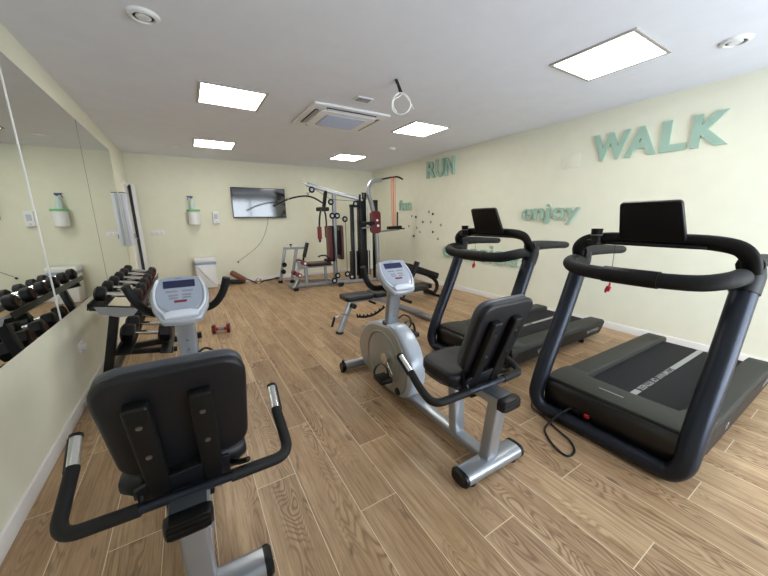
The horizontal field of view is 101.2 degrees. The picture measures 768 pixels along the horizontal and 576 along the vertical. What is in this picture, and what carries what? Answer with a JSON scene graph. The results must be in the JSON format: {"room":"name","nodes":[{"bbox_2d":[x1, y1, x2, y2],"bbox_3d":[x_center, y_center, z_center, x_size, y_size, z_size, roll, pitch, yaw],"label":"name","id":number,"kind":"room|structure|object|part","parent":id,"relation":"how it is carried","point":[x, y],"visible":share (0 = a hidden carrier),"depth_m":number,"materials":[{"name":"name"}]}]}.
{"room":"gym","nodes":[
{"label":"gym","id":0,"kind":"room"},
{"bbox_2d":[0,23,136,533],"bbox_3d":[-2.340,-0.337,2.009,0.200,2.578,9.718,-8,15,-31],"label":"wall","id":1,"kind":"structure","parent":0,"point":[43,384],"depth_m":1.96,"materials":[{"name":"beige paint"}]},
{"bbox_2d":[0,66,61,367],"bbox_3d":[-1.837,-0.450,1.348,0.010,1.665,1.584,-8,15,-31],"label":"wall mirror","id":2,"kind":"object","parent":1,"relation":"attached to","point":[29,307],"visible":1,"depth_m":1.80,"materials":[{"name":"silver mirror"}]},
{"bbox_2d":[0,51,107,318],"bbox_3d":[-2.670,-0.735,2.672,0.008,1.665,1.584,-8,15,-31],"label":"wall mirror","id":3,"kind":"object","parent":1,"relation":"attached to","point":[47,134],"visible":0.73,"depth_m":2.44,"materials":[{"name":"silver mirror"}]},
{"bbox_2d":[0,334,120,565],"bbox_3d":[-2.028,0.939,2.001,0.013,0.085,8.520,-8,15,-31],"label":"baseboard","id":4,"kind":"structure","parent":1,"relation":"attached to","point":[15,522],"depth_m":1.65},
{"bbox_2d":[78,340,86,353],"bbox_3d":[-2.373,0.464,2.486,0.035,0.085,0.085,-8,15,-31],"label":"wall socket","id":5,"kind":"object","parent":1,"relation":"attached to","point":[81,346],"visible":1,"depth_m":2.48,"materials":[{"name":"white plastic"}]},
{"bbox_2d":[75,120,129,278],"bbox_3d":[-3.529,-1.028,4.038,0.006,1.665,1.684,-8,15,-31],"label":"wall mirror","id":6,"kind":"object","parent":1,"relation":"attached to","point":[96,157],"visible":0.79,"depth_m":3.85,"materials":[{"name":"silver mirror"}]},
{"bbox_2d":[118,192,135,245],"bbox_3d":[-4.007,-1.070,4.931,0.115,0.810,0.206,-8,15,-31],"label":"upper cabinet","id":7,"kind":"object","parent":1,"relation":"attached to","point":[123,198],"visible":1,"depth_m":4.87,"materials":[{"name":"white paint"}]},
{"bbox_2d":[121,180,148,269],"bbox_3d":[-4.489,-0.843,5.665,0.225,2.030,0.680,-8,15,-31],"label":"door","id":8,"kind":"structure","parent":1,"relation":"in","point":[139,249],"depth_m":5.81,"materials":[{"name":"metal"}]},
{"bbox_2d":[122,152,372,280],"bbox_3d":[-2.546,-1.515,7.340,5.165,2.578,0.200,-8,15,-31],"label":"wall","id":9,"kind":"structure","parent":0,"point":[162,183],"depth_m":6.76,"materials":[{"name":"beige paint"}]},
{"bbox_2d":[150,231,164,234],"bbox_3d":[-4.404,-1.071,6.138,0.222,0.064,0.016,-8,15,-31],"label":"light switch","id":10,"kind":"object","parent":9,"relation":"attached to","point":[152,232],"visible":1,"depth_m":6.13,"materials":[{"name":"white plastic"}]},
{"bbox_2d":[186,209,200,224],"bbox_3d":[-3.803,-1.420,6.318,0.236,0.300,0.236,-8,15,-31],"label":"paper towel holder","id":11,"kind":"object","parent":9,"relation":"attached to","point":[193,214],"visible":1,"depth_m":6.24,"materials":[{"name":"white plastic"}]},
{"bbox_2d":[186,196,194,208],"bbox_3d":[-3.826,-1.690,6.245,0.124,0.257,0.096,-8,15,-31],"label":"spray bottle","id":12,"kind":"object","parent":11,"relation":"on","point":[191,203],"visible":0.94,"depth_m":6.23,"materials":[{"name":"white plastic"}]},
{"bbox_2d":[212,211,219,223],"bbox_3d":[-3.508,-1.471,6.579,0.125,0.250,0.076,-8,15,-31],"label":"soap dispenser","id":13,"kind":"object","parent":9,"relation":"attached to","point":[215,214],"visible":1,"depth_m":6.55,"materials":[{"name":"white plastic"}]},
{"bbox_2d":[230,187,285,217],"bbox_3d":[-2.752,-1.877,6.968,1.120,0.635,0.073,-8,15,-31],"label":"television","id":14,"kind":"object","parent":9,"relation":"attached to","point":[246,202],"visible":1,"depth_m":6.92,"materials":[{"name":"black plastic"}]},
{"bbox_2d":[218,265,372,283],"bbox_3d":[-2.478,-0.279,7.520,5.139,0.085,0.013,-8,15,-31],"label":"baseboard","id":15,"kind":"structure","parent":9,"relation":"attached to","point":[371,267],"depth_m":7.64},
{"bbox_2d":[0,269,767,575],"bbox_3d":[-0.041,0.644,3.665,5.565,0.100,9.718,-8,15,-31],"label":"floor","id":16,"kind":"structure","parent":0,"point":[365,486],"depth_m":1.61,"materials":[{"name":"brown wood"}]},
{"bbox_2d":[87,274,201,372],"bbox_3d":[-2.231,0.336,3.038,0.780,0.818,1.623,-8,15,-31],"label":"dumbbell rack","id":17,"kind":"object","parent":16,"relation":"on","point":[114,313],"visible":0.51,"depth_m":2.38,"materials":[{"name":"grey metal"}]},
{"bbox_3d":[-2.069,0.503,2.385,0.218,0.704,0.060,-8,15,-31],"label":"leg","id":18,"kind":"part","parent":17,"relation":"part of","materials":[{"name":"black metal"}]},
{"bbox_3d":[-1.983,0.156,2.365,0.338,0.104,0.040,-8,15,-31],"label":"tray arm","id":19,"kind":"part","parent":17,"relation":"part of"},
{"bbox_3d":[-1.893,0.163,2.242,0.245,0.096,0.006,-8,15,-31],"label":"plate","id":20,"kind":"part","parent":17,"relation":"part of","materials":[{"name":"grey metal"}]},
{"bbox_2d":[93,286,142,300],"bbox_3d":[-1.986,0.049,2.364,0.288,0.156,0.112,-8,15,-31],"label":"dumbbell","id":21,"kind":"object","parent":17,"relation":"on","point":[100,293],"visible":0.84,"depth_m":2.31,"materials":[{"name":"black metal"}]},
{"bbox_3d":[-1.986,0.049,2.364,0.144,0.041,0.042,5,8,-33],"label":"handle","id":22,"kind":"part","parent":21,"relation":"part of","materials":[{"name":"silver metal"}]},
{"bbox_2d":[87,274,157,310],"bbox_3d":[-2.325,-0.006,2.907,0.306,0.093,1.620,-8,15,-31],"label":"tray","id":23,"kind":"object","parent":17,"relation":"on","point":[93,305],"depth_m":2.32,"materials":[{"name":"black metal"}]},
{"bbox_2d":[101,280,146,295],"bbox_3d":[-2.123,0.002,2.582,0.288,0.156,0.112,-8,15,-31],"label":"dumbbell","id":24,"kind":"object","parent":17,"relation":"on","point":[109,285],"visible":0.62,"depth_m":2.54,"materials":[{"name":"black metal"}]},
{"bbox_3d":[-2.123,0.002,2.582,0.144,0.041,0.042,5,8,-33],"label":"handle","id":25,"kind":"part","parent":24,"relation":"part of","materials":[{"name":"silver metal"}]},
{"bbox_2d":[108,276,149,289],"bbox_3d":[-2.261,-0.045,2.800,0.288,0.156,0.112,-8,15,-31],"label":"dumbbell","id":26,"kind":"object","parent":17,"relation":"on","point":[115,279],"visible":0.68,"depth_m":2.78,"materials":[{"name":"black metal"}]},
{"bbox_3d":[-2.261,-0.045,2.800,0.144,0.041,0.042,5,8,-33],"label":"handle","id":27,"kind":"part","parent":26,"relation":"part of","materials":[{"name":"silver metal"}]},
{"bbox_2d":[114,272,151,284],"bbox_3d":[-2.398,-0.091,3.018,0.288,0.156,0.112,-8,15,-31],"label":"dumbbell","id":28,"kind":"object","parent":17,"relation":"on","point":[121,275],"visible":0.61,"depth_m":3.00,"materials":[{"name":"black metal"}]},
{"bbox_3d":[-2.398,-0.091,3.018,0.144,0.041,0.042,5,8,-33],"label":"handle","id":29,"kind":"part","parent":28,"relation":"part of","materials":[{"name":"silver metal"}]},
{"bbox_2d":[119,268,153,279],"bbox_3d":[-2.535,-0.138,3.237,0.288,0.156,0.112,-8,15,-31],"label":"dumbbell","id":30,"kind":"object","parent":17,"relation":"on","point":[125,271],"visible":0.62,"depth_m":3.22,"materials":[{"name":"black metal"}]},
{"bbox_3d":[-2.535,-0.138,3.237,0.144,0.041,0.042,5,8,-33],"label":"handle","id":31,"kind":"part","parent":30,"relation":"part of","materials":[{"name":"silver metal"}]},
{"bbox_2d":[124,265,155,276],"bbox_3d":[-2.672,-0.185,3.455,0.288,0.156,0.112,-8,15,-31],"label":"dumbbell","id":32,"kind":"object","parent":17,"relation":"on","point":[129,267],"visible":0.62,"depth_m":3.44,"materials":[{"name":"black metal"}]},
{"bbox_3d":[-2.672,-0.185,3.455,0.144,0.041,0.042,5,8,-33],"label":"handle","id":33,"kind":"part","parent":32,"relation":"part of","materials":[{"name":"silver metal"}]},
{"bbox_2d":[134,312,155,320],"bbox_3d":[-2.204,0.265,3.005,0.347,0.182,0.148,-8,15,-31],"label":"dumbbell","id":34,"kind":"object","parent":17,"relation":"on","point":[140,314],"visible":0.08,"depth_m":2.93,"materials":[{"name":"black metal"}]},
{"bbox_2d":[115,305,174,355],"bbox_3d":[-2.219,0.333,3.047,0.349,0.101,1.620,-8,15,-31],"label":"tray","id":35,"kind":"object","parent":17,"relation":"on","point":[124,348],"depth_m":2.48,"materials":[{"name":"black metal"}]},
{"bbox_2d":[119,323,171,341],"bbox_3d":[-1.927,0.360,2.564,0.347,0.182,0.148,-8,15,-31],"label":"dumbbell","id":36,"kind":"object","parent":17,"relation":"on","point":[128,331],"visible":1,"depth_m":2.53,"materials":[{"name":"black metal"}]},
{"bbox_3d":[-1.927,0.360,2.564,0.150,0.041,0.042,5,8,-33],"label":"handle","id":37,"kind":"part","parent":36,"relation":"part of","materials":[{"name":"silver metal"}]},
{"bbox_3d":[-1.899,0.496,2.491,0.446,0.104,0.040,-8,15,-31],"label":"tray arm","id":38,"kind":"part","parent":17,"relation":"part of"},
{"bbox_2d":[125,315,172,329],"bbox_3d":[-2.066,0.312,2.785,0.347,0.182,0.148,-8,15,-31],"label":"dumbbell","id":39,"kind":"object","parent":17,"relation":"on","point":[135,319],"visible":0.52,"depth_m":2.72,"materials":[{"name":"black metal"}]},
{"bbox_3d":[-2.066,0.312,2.785,0.150,0.041,0.042,5,8,-33],"label":"handle","id":40,"kind":"part","parent":39,"relation":"part of","materials":[{"name":"silver metal"}]},
{"bbox_2d":[49,276,291,575],"bbox_3d":[-1.006,0.510,1.641,0.730,1.057,1.648,-8,14,-29],"label":"exercise bike","id":41,"kind":"object","parent":16,"relation":"on","point":[174,428],"visible":1,"depth_m":0.99,"materials":[{"name":"black plastic"}]},
{"bbox_3d":[-0.628,0.400,0.980,0.381,0.404,0.169,-8,14,-29],"label":"backrest","id":42,"kind":"part","parent":41,"relation":"part of","materials":[{"name":"black plastic"}]},
{"bbox_3d":[-0.763,0.607,1.231,0.386,0.080,0.341,-8,14,-29],"label":"seat","id":43,"kind":"part","parent":41,"relation":"part of","materials":[{"name":"black plastic"}]},
{"bbox_3d":[-0.745,0.648,1.210,0.104,0.005,0.510,-8,14,-29],"label":"rail","id":44,"kind":"part","parent":41,"relation":"part of","materials":[{"name":"grey metal"}]},
{"bbox_3d":[-0.745,0.675,1.216,0.120,0.052,0.520,-8,14,-29],"label":"seat rail","id":45,"kind":"part","parent":41,"relation":"part of","materials":[{"name":"silver metal"}]},
{"bbox_3d":[-0.648,0.906,1.099,0.088,0.368,0.108,-8,14,-29],"label":"post","id":46,"kind":"part","parent":41,"relation":"part of","materials":[{"name":"silver metal"}]},
{"bbox_3d":[-0.787,0.851,1.332,0.090,0.354,0.085,-8,14,-29],"label":"seat post","id":47,"kind":"part","parent":41,"relation":"part of","materials":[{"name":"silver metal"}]},
{"bbox_3d":[-0.554,0.633,1.164,0.140,0.054,0.023,3,13,18],"label":"adjust lever","id":48,"kind":"part","parent":41,"relation":"part of","materials":[{"name":"black plastic"}]},
{"bbox_2d":[193,256,217,287],"bbox_3d":[-3.676,-0.326,6.525,0.395,0.622,0.335,-8,15,-31],"label":"waste bin","id":49,"kind":"object","parent":16,"relation":"on","point":[205,267],"visible":0.96,"depth_m":6.39,"materials":[{"name":"white plastic"}]},
{"bbox_3d":[-3.679,-0.586,6.467,0.395,0.090,0.335,-8,15,-31],"label":"lid","id":50,"kind":"part","parent":49,"relation":"part of","materials":[{"name":"white plastic"}]},
{"bbox_2d":[211,323,230,333],"bbox_3d":[-2.027,0.502,3.924,0.204,0.106,0.122,-5,13,-21],"label":"dumbbell","id":51,"kind":"object","parent":16,"relation":"on","point":[227,327],"visible":1,"depth_m":3.90,"materials":[{"name":"red plastic"}]},
{"bbox_2d":[229,270,255,283],"bbox_3d":[-3.105,-0.238,6.886,0.603,0.320,0.250,-8,15,-31],"label":"strap","id":52,"kind":"object","parent":16,"relation":"on","point":[240,279],"visible":0.91,"depth_m":6.83,"materials":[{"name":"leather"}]},
{"bbox_2d":[273,176,404,290],"bbox_3d":[-0.887,-1.227,6.725,2.781,2.242,1.122,-6,13,-21],"label":"multi gym","id":53,"kind":"object","parent":16,"relation":"on","point":[334,236],"visible":1,"depth_m":6.64,"materials":[{"name":"grey metal"}]},
{"bbox_3d":[-2.008,-0.522,6.963,0.650,0.765,0.142,-4,13,-13],"label":"plate storage frame","id":54,"kind":"part","parent":53,"relation":"part of","materials":[{"name":"grey metal"}]},
{"bbox_3d":[-1.603,-0.709,6.379,0.153,0.412,0.160,-8,15,-31],"label":"foot plate","id":55,"kind":"part","parent":53,"relation":"part of","materials":[{"name":"black metal"}]},
{"bbox_3d":[-1.393,-0.338,6.591,0.800,0.500,0.120,-8,15,-31],"label":"seat frame","id":56,"kind":"part","parent":53,"relation":"part of","materials":[{"name":"grey metal"}]},
{"bbox_3d":[-1.244,-1.583,6.369,0.245,0.746,0.544,-4,13,-16],"label":"press arm","id":57,"kind":"part","parent":53,"relation":"part of","materials":[{"name":"black plastic"}]},
{"bbox_3d":[-1.248,-0.624,6.519,0.302,0.157,0.228,-8,15,-31],"label":"handle","id":58,"kind":"part","parent":53,"relation":"part of","materials":[{"name":"black plastic"}]},
{"bbox_3d":[-1.190,-0.175,7.013,1.897,0.067,1.092,-8,15,-31],"label":"frame","id":59,"kind":"part","parent":53,"relation":"part of","materials":[{"name":"grey metal"}]},
{"bbox_3d":[-0.676,-0.945,6.827,0.060,1.590,0.080,-8,15,-31],"label":"tower post","id":60,"kind":"part","parent":53,"relation":"part of","materials":[{"name":"metal"}]},
{"bbox_3d":[-0.625,-0.997,6.896,0.022,1.520,0.022,-8,15,-31],"label":"guide rod","id":61,"kind":"part","parent":53,"relation":"part of","materials":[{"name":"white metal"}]},
{"bbox_3d":[-0.353,-1.075,7.050,0.024,1.600,0.024,-8,15,-31],"label":"guide rod","id":62,"kind":"part","parent":53,"relation":"part of","materials":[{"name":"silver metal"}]},
{"bbox_2d":[391,176,393,225],"bbox_3d":[0.181,-1.859,6.779,0.066,1.050,0.024,-8,15,-31],"label":"band","id":63,"kind":"object","parent":53,"relation":"hanging from","point":[392,176],"visible":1,"depth_m":6.78,"materials":[{"name":"orange rubber"}]},
{"bbox_2d":[393,176,395,225],"bbox_3d":[0.224,-1.865,6.804,0.057,1.050,0.024,-8,15,-31],"label":"band","id":64,"kind":"object","parent":53,"relation":"hanging from","point":[394,176],"visible":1,"depth_m":6.78,"materials":[{"name":"orange rubber"}]},
{"bbox_2d":[331,283,440,334],"bbox_3d":[-0.088,0.247,4.181,1.433,0.467,0.985,-8,15,-31],"label":"weight bench","id":65,"kind":"object","parent":16,"relation":"on","point":[350,298],"visible":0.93,"depth_m":3.93,"materials":[{"name":"black leather"}]},
{"bbox_3d":[-0.471,0.347,3.872,0.248,0.401,0.055,-10,16,-37],"label":"leg","id":66,"kind":"part","parent":65,"relation":"part of","materials":[{"name":"silver metal"}]},
{"bbox_3d":[-0.372,0.220,3.838,0.060,0.060,0.065,-8,15,-31],"label":"seat knob","id":67,"kind":"part","parent":65,"relation":"part of","materials":[{"name":"black plastic"}]},
{"bbox_2d":[400,262,439,303],"bbox_3d":[0.641,-0.144,5.474,0.810,0.645,0.520,-8,15,-31],"label":"bench","id":68,"kind":"object","parent":16,"relation":"on","point":[430,274],"visible":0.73,"depth_m":5.41,"materials":[{"name":"black plastic"}]},
{"bbox_2d":[339,260,532,488],"bbox_3d":[0.220,0.365,2.240,0.730,1.057,1.648,-8,14,-30],"label":"exercise bike","id":69,"kind":"object","parent":16,"relation":"on","point":[391,350],"visible":1,"depth_m":1.75,"materials":[{"name":"silver metal"}]},
{"bbox_3d":[0.444,0.705,1.934,0.090,0.354,0.085,-8,14,-30],"label":"seat post","id":70,"kind":"part","parent":69,"relation":"part of","materials":[{"name":"silver metal"}]},
{"bbox_3d":[0.441,0.451,1.878,0.386,0.080,0.341,-8,14,-30],"label":"seat","id":71,"kind":"part","parent":69,"relation":"part of","materials":[{"name":"black leather"}]},
{"bbox_3d":[0.487,0.529,1.818,0.120,0.052,0.520,-8,14,-30],"label":"seat rail","id":72,"kind":"part","parent":69,"relation":"part of","materials":[{"name":"silver metal"}]},
{"bbox_2d":[457,294,525,366],"bbox_3d":[0.564,0.229,1.649,0.376,0.399,0.172,-8,14,-30],"label":"backrest cushion","id":73,"kind":"object","parent":69,"relation":"on","point":[480,347],"depth_m":1.57,"materials":[{"name":"grey leather"}]},
{"bbox_3d":[0.586,0.760,1.702,0.088,0.368,0.108,-8,14,-30],"label":"post","id":74,"kind":"part","parent":69,"relation":"part of","materials":[{"name":"silver metal"}]},
{"bbox_3d":[0.486,0.502,1.812,0.104,0.005,0.510,-8,14,-30],"label":"rail","id":75,"kind":"part","parent":69,"relation":"part of","materials":[{"name":"grey metal"}]},
{"bbox_3d":[0.578,0.244,1.628,0.381,0.404,0.169,-8,14,-30],"label":"backrest","id":76,"kind":"part","parent":69,"relation":"part of","materials":[{"name":"black plastic"}]},
{"bbox_3d":[0.651,0.477,1.813,0.140,0.054,0.023,3,13,17],"label":"adjust lever","id":77,"kind":"part","parent":69,"relation":"part of","materials":[{"name":"black plastic"}]},
{"bbox_2d":[427,208,603,367],"bbox_3d":[1.494,-0.099,3.361,1.935,1.452,0.926,-8,15,-31],"label":"treadmill","id":78,"kind":"object","parent":16,"relation":"on","point":[529,342],"visible":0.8,"depth_m":3.11,"materials":[{"name":"dark painted metal"},{"name":"black plastic"},{"name":"rubber"}]},
{"bbox_2d":[437,326,507,367],"bbox_3d":[0.839,0.552,3.087,0.220,0.212,0.730,-8,15,-31],"label":"hood","id":79,"kind":"object","parent":78,"relation":"attached to","point":[447,336],"depth_m":3.18,"materials":[{"name":"black plastic"}]},
{"bbox_3d":[1.050,-0.528,3.474,0.605,0.099,0.102,-8,15,-31],"label":"hand rail","id":80,"kind":"part","parent":78,"relation":"part of","materials":[{"name":"plastic"}]},
{"bbox_3d":[0.875,0.184,3.030,0.474,1.046,0.920,-8,15,-31],"label":"frame","id":81,"kind":"part","parent":78,"relation":"part of","materials":[{"name":"black metal"}]},
{"bbox_2d":[439,321,526,348],"bbox_3d":[0.920,0.455,3.118,0.368,0.062,0.840,-8,15,-31],"label":"hood","id":82,"kind":"object","parent":78,"relation":"attached to","point":[454,330],"depth_m":3.18,"materials":[{"name":"plastic"}]},
{"bbox_2d":[471,234,512,237],"bbox_3d":[1.041,-0.502,2.988,0.131,0.030,0.500,-8,15,-31],"label":"tray","id":83,"kind":"object","parent":78,"relation":"on","point":[484,235],"depth_m":2.90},
{"bbox_3d":[1.435,0.388,3.840,1.665,0.175,0.150,-8,15,-31],"label":"rail","id":84,"kind":"part","parent":78,"relation":"part of","materials":[{"name":"plastic"}]},
{"bbox_3d":[1.475,-0.384,2.802,0.605,0.099,0.102,-8,15,-31],"label":"hand rail","id":85,"kind":"part","parent":78,"relation":"part of","materials":[{"name":"plastic"}]},
{"bbox_3d":[1.795,0.510,3.271,1.665,0.175,0.150,-8,15,-31],"label":"rail","id":86,"kind":"part","parent":78,"relation":"part of","materials":[{"name":"plastic"}]},
{"bbox_2d":[531,402,575,456],"bbox_3d":[1.176,0.860,2.086,0.256,0.137,0.575,2,13,9],"label":"power cord","id":87,"kind":"object","parent":16,"relation":"on","point":[569,408],"visible":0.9,"depth_m":2.04,"materials":[{"name":"black rubber"}]},
{"bbox_2d":[529,199,767,481],"bbox_3d":[2.083,0.138,2.264,1.935,1.452,0.926,-8,14,-30],"label":"treadmill","id":88,"kind":"object","parent":16,"relation":"on","point":[659,405],"visible":1,"depth_m":1.87,"materials":[{"name":"dark painted metal"},{"name":"black plastic"},{"name":"rubber"}]},
{"bbox_3d":[1.641,-0.292,2.380,0.605,0.099,0.102,-8,14,-30],"label":"hand rail","id":89,"kind":"part","parent":88,"relation":"part of","materials":[{"name":"plastic"}]},
{"bbox_2d":[544,378,678,461],"bbox_3d":[1.424,0.788,1.995,0.220,0.212,0.730,-8,14,-30],"label":"hood","id":90,"kind":"object","parent":88,"relation":"attached to","point":[653,430],"depth_m":1.89,"materials":[{"name":"black plastic"}]},
{"bbox_3d":[2.027,0.625,2.743,1.665,0.175,0.150,-8,14,-30],"label":"rail","id":91,"kind":"part","parent":88,"relation":"part of","materials":[{"name":"plastic"}]},
{"bbox_2d":[549,365,718,434],"bbox_3d":[1.507,0.691,2.024,0.370,0.062,0.840,-8,15,-31],"label":"hood","id":92,"kind":"object","parent":88,"relation":"attached to","point":[576,383],"depth_m":1.95,"materials":[{"name":"plastic"}]},
{"bbox_2d":[606,242,707,249],"bbox_3d":[1.627,-0.266,1.894,0.131,0.030,0.500,-8,14,-30],"label":"tray","id":93,"kind":"object","parent":88,"relation":"on","point":[682,245],"depth_m":1.79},
{"bbox_3d":[2.382,0.748,2.171,1.665,0.175,0.150,-8,14,-30],"label":"rail","id":94,"kind":"part","parent":88,"relation":"part of","materials":[{"name":"plastic"}]},
{"bbox_3d":[2.060,-0.147,1.705,0.605,0.099,0.102,-8,14,-30],"label":"hand rail","id":95,"kind":"part","parent":88,"relation":"part of","materials":[{"name":"plastic"}]},
{"bbox_2d":[0,0,767,170],"bbox_3d":[-0.068,-1.994,3.080,5.565,0.150,9.718,-8,15,-31],"label":"ceiling","id":96,"kind":"structure","parent":0,"point":[481,70],"depth_m":2.50,"materials":[{"name":"paint"}]},
{"bbox_2d":[124,5,160,25],"bbox_3d":[-1.448,-1.631,1.897,0.176,0.020,0.176,-8,15,-31],"label":"ceiling vent","id":97,"kind":"object","parent":96,"relation":"in","point":[142,15],"visible":1,"depth_m":1.88,"materials":[{"name":"white plastic"}]},
{"bbox_2d":[192,138,235,149],"bbox_3d":[-2.771,-2.339,5.139,0.600,0.012,0.600,-8,15,-31],"label":"recessed light","id":98,"kind":"object","parent":96,"relation":"in","point":[205,143],"visible":1,"depth_m":5.13,"materials":[{"name":"white plastic"}]},
{"bbox_2d":[196,80,268,111],"bbox_3d":[-1.541,-1.919,3.181,0.600,0.012,0.600,-8,15,-31],"label":"recessed light","id":99,"kind":"object","parent":96,"relation":"in","point":[210,93],"visible":1,"depth_m":3.14,"materials":[{"name":"white plastic"}]},
{"bbox_2d":[292,101,389,132],"bbox_3d":[-0.545,-2.063,3.896,0.950,0.059,0.860,-8,15,-31],"label":"air conditioner","id":100,"kind":"object","parent":96,"relation":"attached to","point":[318,114],"visible":1,"depth_m":3.74,"materials":[{"name":"white plastic"}]},
{"bbox_2d":[301,109,317,121],"bbox_3d":[-0.879,-2.018,3.696,0.034,0.012,0.540,-8,15,-31],"label":"outlet","id":101,"kind":"object","parent":100,"relation":"attached to","point":[312,113],"depth_m":3.67,"materials":[{"name":"white plastic"}]},
{"bbox_3d":[-0.545,-2.057,3.897,0.720,0.022,0.640,-8,15,-31],"label":"panel","id":102,"kind":"part","parent":100,"relation":"part of","materials":[{"name":"white plastic"}]},
{"bbox_2d":[315,115,364,129],"bbox_3d":[-0.545,-2.041,3.901,0.500,0.014,0.440,-8,15,-31],"label":"grille","id":103,"kind":"object","parent":100,"relation":"attached to","point":[333,121],"depth_m":3.86,"materials":[{"name":"grey plastic"}]},
{"bbox_2d":[327,107,376,117],"bbox_3d":[-0.361,-2.002,3.602,0.620,0.012,0.034,-8,15,-31],"label":"outlet","id":104,"kind":"object","parent":100,"relation":"attached to","point":[330,109],"depth_m":3.60,"materials":[{"name":"white plastic"}]},
{"bbox_2d":[328,153,367,161],"bbox_3d":[-0.731,-2.633,6.369,0.600,0.012,0.600,-8,15,-31],"label":"recessed light","id":105,"kind":"object","parent":96,"relation":"in","point":[345,157],"visible":1,"depth_m":6.34,"materials":[{"name":"white plastic"}]},
{"bbox_2d":[331,154,363,160],"bbox_3d":[-0.731,-2.634,6.369,0.552,0.005,0.552,-8,15,-31],"label":"diffuser","id":106,"kind":"object","parent":105,"relation":"attached to","point":[345,157],"depth_m":6.34,"materials":[{"name":"white plastic"}]},
{"bbox_2d":[353,96,373,102],"bbox_3d":[-0.215,-1.949,3.263,0.190,0.015,0.120,-8,15,-31],"label":"ceiling vent","id":107,"kind":"object","parent":96,"relation":"in","point":[357,98],"visible":1,"depth_m":3.25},
{"bbox_2d":[392,79,413,114],"bbox_3d":[0.171,-1.715,2.829,0.229,0.301,0.096,-5,13,-19],"label":"hanging cable","id":108,"kind":"object","parent":96,"relation":"hanging from","point":[396,80],"visible":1,"depth_m":2.81,"materials":[{"name":"white plastic"}]},
{"bbox_3d":[0.177,-1.657,2.826,0.224,0.190,0.079,-4,13,-14],"label":"cord","id":109,"kind":"part","parent":108,"relation":"part of","materials":[{"name":"white plastic"}]},
{"bbox_2d":[391,121,450,136],"bbox_3d":[0.504,-2.210,4.403,0.600,0.012,0.600,-8,15,-31],"label":"recessed light","id":110,"kind":"object","parent":96,"relation":"in","point":[416,128],"visible":1,"depth_m":4.38,"materials":[{"name":"white plastic"}]},
{"bbox_2d":[549,27,671,81],"bbox_3d":[1.754,-1.795,2.469,0.600,0.012,0.600,-8,15,-31],"label":"recessed light","id":111,"kind":"object","parent":96,"relation":"in","point":[632,47],"visible":1,"depth_m":2.42,"materials":[{"name":"white plastic"}]},
{"bbox_2d":[718,33,754,47],"bbox_3d":[2.498,-1.747,2.239,0.176,0.020,0.176,-8,15,-31],"label":"ceiling vent","id":112,"kind":"object","parent":96,"relation":"in","point":[734,41],"visible":1,"depth_m":2.22,"materials":[{"name":"white plastic"}]},
{"bbox_2d":[372,68,767,359],"bbox_3d":[2.231,-0.989,4.742,0.200,2.578,9.718,-8,15,-31],"label":"wall","id":113,"kind":"structure","parent":0,"point":[723,188],"depth_m":3.77,"materials":[{"name":"beige paint"}]},
{"bbox_2d":[399,200,411,209],"bbox_3d":[0.482,-1.896,7.218,0.035,0.232,0.480,-8,15,-31],"label":"wall lettering","id":114,"kind":"object","parent":113,"relation":"attached to","point":[405,206],"depth_m":7.17,"materials":[{"name":"green plastic"}]},
{"bbox_2d":[426,156,455,178],"bbox_3d":[1.084,-2.323,6.100,0.045,0.320,0.780,-8,15,-31],"label":"wall lettering","id":115,"kind":"object","parent":113,"relation":"attached to","point":[445,162],"depth_m":6.05,"materials":[{"name":"green plastic"}]},
{"bbox_2d":[443,246,518,266],"bbox_3d":[1.634,-0.623,5.599,0.030,0.305,1.720,-8,15,-31],"label":"wall lettering","id":116,"kind":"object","parent":113,"relation":"attached to","point":[509,263],"depth_m":5.28,"materials":[{"name":"paint"}]},
{"bbox_2d":[522,204,580,224],"bbox_3d":[2.295,-1.030,4.396,0.030,0.278,0.830,-8,15,-31],"label":"wall lettering","id":117,"kind":"object","parent":113,"relation":"attached to","point":[571,214],"depth_m":4.38,"materials":[{"name":"green plastic"}]},
{"bbox_2d":[563,153,580,168],"bbox_3d":[2.419,-1.637,4.067,0.009,0.168,0.210,-8,15,-31],"label":"blank plate","id":118,"kind":"object","parent":113,"relation":"attached to","point":[569,161],"visible":1,"depth_m":4.06,"materials":[{"name":"beige paint"}]},
{"bbox_2d":[413,275,767,361],"bbox_3d":[2.153,0.241,4.957,0.013,0.085,9.318,-8,15,-31],"label":"baseboard","id":119,"kind":"structure","parent":113,"relation":"attached to","point":[618,327],"depth_m":3.77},
{"bbox_2d":[594,108,729,160],"bbox_3d":[2.847,-1.579,3.349,0.022,0.300,1.165,-8,15,-31],"label":"wall lettering","id":120,"kind":"object","parent":113,"relation":"attached to","point":[699,129],"depth_m":3.26,"materials":[{"name":"green plastic"}]}
]}

